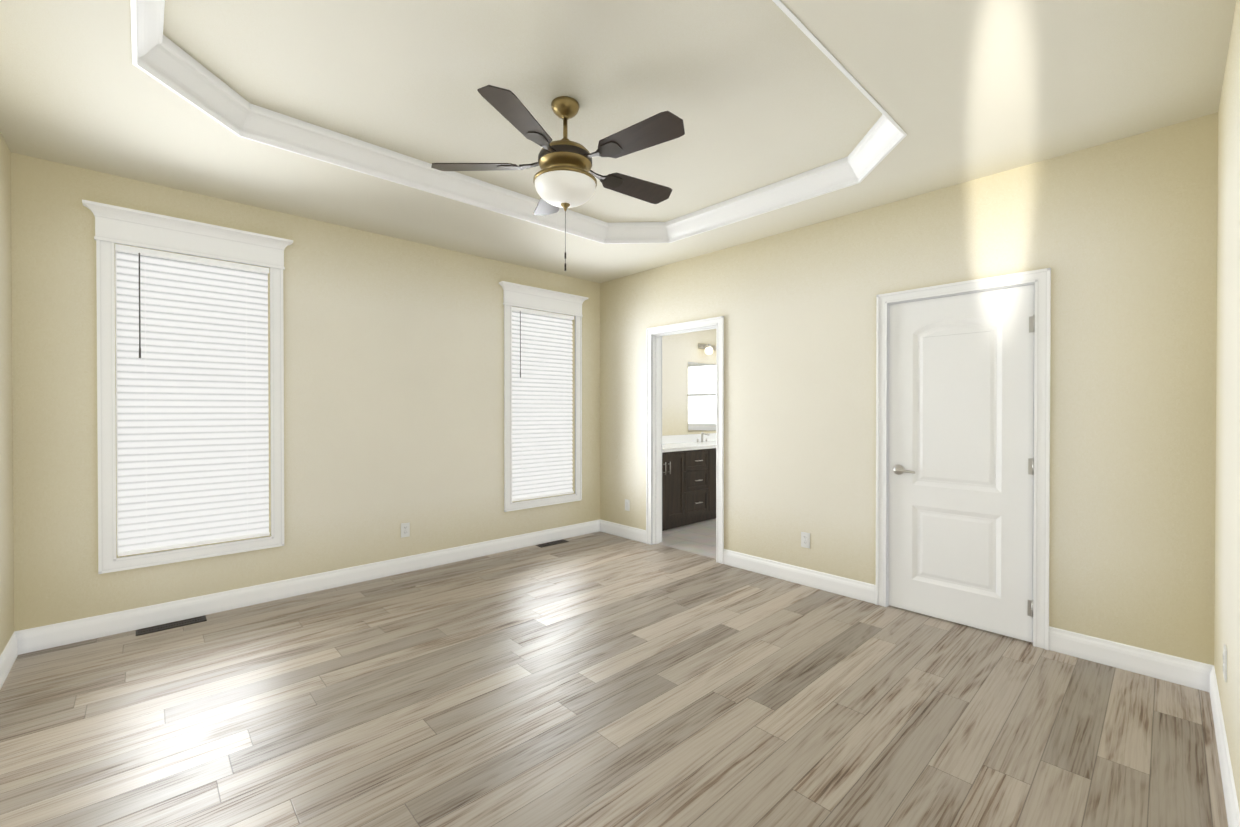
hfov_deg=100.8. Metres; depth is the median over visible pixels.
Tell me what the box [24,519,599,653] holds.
baseboard
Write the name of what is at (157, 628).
floor vent
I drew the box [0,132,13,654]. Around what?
wall
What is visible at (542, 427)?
window
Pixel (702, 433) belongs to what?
faucet
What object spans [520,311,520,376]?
blind wand
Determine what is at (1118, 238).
wall
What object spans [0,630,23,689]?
baseboard
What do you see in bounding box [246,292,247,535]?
blind cord
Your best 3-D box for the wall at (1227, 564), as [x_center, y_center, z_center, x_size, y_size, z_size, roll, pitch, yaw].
[2.342,-0.139,1.883,7.300,2.860,0.150,0,0,-43]
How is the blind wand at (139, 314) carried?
hanging from the window at (192, 422)
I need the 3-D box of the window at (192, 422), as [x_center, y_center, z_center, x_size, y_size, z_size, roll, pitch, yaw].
[-2.688,-0.138,3.270,1.007,2.108,0.204,0,0,-43]
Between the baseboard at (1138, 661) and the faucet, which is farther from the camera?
the faucet
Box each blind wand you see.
[139,253,140,357]
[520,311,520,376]
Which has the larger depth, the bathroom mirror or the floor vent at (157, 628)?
the bathroom mirror
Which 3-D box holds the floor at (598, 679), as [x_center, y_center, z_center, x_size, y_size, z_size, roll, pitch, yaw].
[-0.275,1.337,2.519,4.328,0.100,4.637,0,0,-43]
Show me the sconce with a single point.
(709, 348)
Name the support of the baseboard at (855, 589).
attached to the wall at (1118, 238)
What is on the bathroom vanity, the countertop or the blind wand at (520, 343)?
the countertop
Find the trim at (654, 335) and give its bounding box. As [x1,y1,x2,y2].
[646,316,723,563]
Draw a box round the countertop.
[662,440,715,451]
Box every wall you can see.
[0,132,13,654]
[11,152,715,630]
[600,112,1217,664]
[1214,0,1239,811]
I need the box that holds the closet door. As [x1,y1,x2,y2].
[888,285,1034,641]
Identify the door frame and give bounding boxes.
[875,268,1050,649]
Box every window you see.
[82,199,292,573]
[499,281,588,511]
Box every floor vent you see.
[136,615,206,635]
[536,539,568,547]
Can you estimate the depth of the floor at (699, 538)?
5.21 m
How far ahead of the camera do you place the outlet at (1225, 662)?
1.84 m
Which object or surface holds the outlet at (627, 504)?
attached to the wall at (1118, 238)
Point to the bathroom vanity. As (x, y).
(688, 479)
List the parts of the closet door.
handle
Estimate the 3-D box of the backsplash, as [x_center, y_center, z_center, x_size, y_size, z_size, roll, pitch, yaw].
[0.860,0.317,6.519,2.670,0.100,0.020,0,0,-43]
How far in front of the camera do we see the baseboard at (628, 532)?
5.25 m
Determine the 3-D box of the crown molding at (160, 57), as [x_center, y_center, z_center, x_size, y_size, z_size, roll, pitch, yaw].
[-0.239,-1.451,2.546,3.180,0.142,2.280,0,0,-43]
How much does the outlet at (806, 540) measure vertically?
0.114 m
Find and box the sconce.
[698,344,715,354]
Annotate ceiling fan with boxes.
[431,85,684,270]
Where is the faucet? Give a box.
[697,432,709,441]
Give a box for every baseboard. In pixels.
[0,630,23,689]
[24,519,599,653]
[600,519,645,542]
[723,549,874,603]
[1049,626,1203,690]
[1204,663,1239,826]
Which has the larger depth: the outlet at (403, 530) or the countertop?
the countertop
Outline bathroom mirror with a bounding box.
[688,362,715,431]
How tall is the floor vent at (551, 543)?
0.006 m
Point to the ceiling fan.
(564, 177)
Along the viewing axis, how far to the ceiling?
2.33 m
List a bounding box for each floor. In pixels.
[0,531,1227,826]
[659,518,715,558]
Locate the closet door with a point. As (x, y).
(961, 420)
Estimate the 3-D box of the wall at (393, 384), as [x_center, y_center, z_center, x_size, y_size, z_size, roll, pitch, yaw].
[-0.718,-0.160,5.164,7.300,2.860,0.150,0,0,-43]
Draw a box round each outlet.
[401,522,409,537]
[625,499,629,510]
[801,532,809,548]
[1223,644,1226,681]
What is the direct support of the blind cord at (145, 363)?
hanging from the window at (192, 422)
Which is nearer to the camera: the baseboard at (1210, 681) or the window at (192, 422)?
the baseboard at (1210, 681)
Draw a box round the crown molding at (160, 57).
[130,0,906,243]
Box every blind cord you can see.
[145,302,146,534]
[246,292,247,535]
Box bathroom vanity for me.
[662,448,715,530]
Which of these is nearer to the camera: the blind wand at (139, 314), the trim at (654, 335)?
the blind wand at (139, 314)
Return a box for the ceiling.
[0,0,1235,282]
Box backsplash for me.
[662,432,715,443]

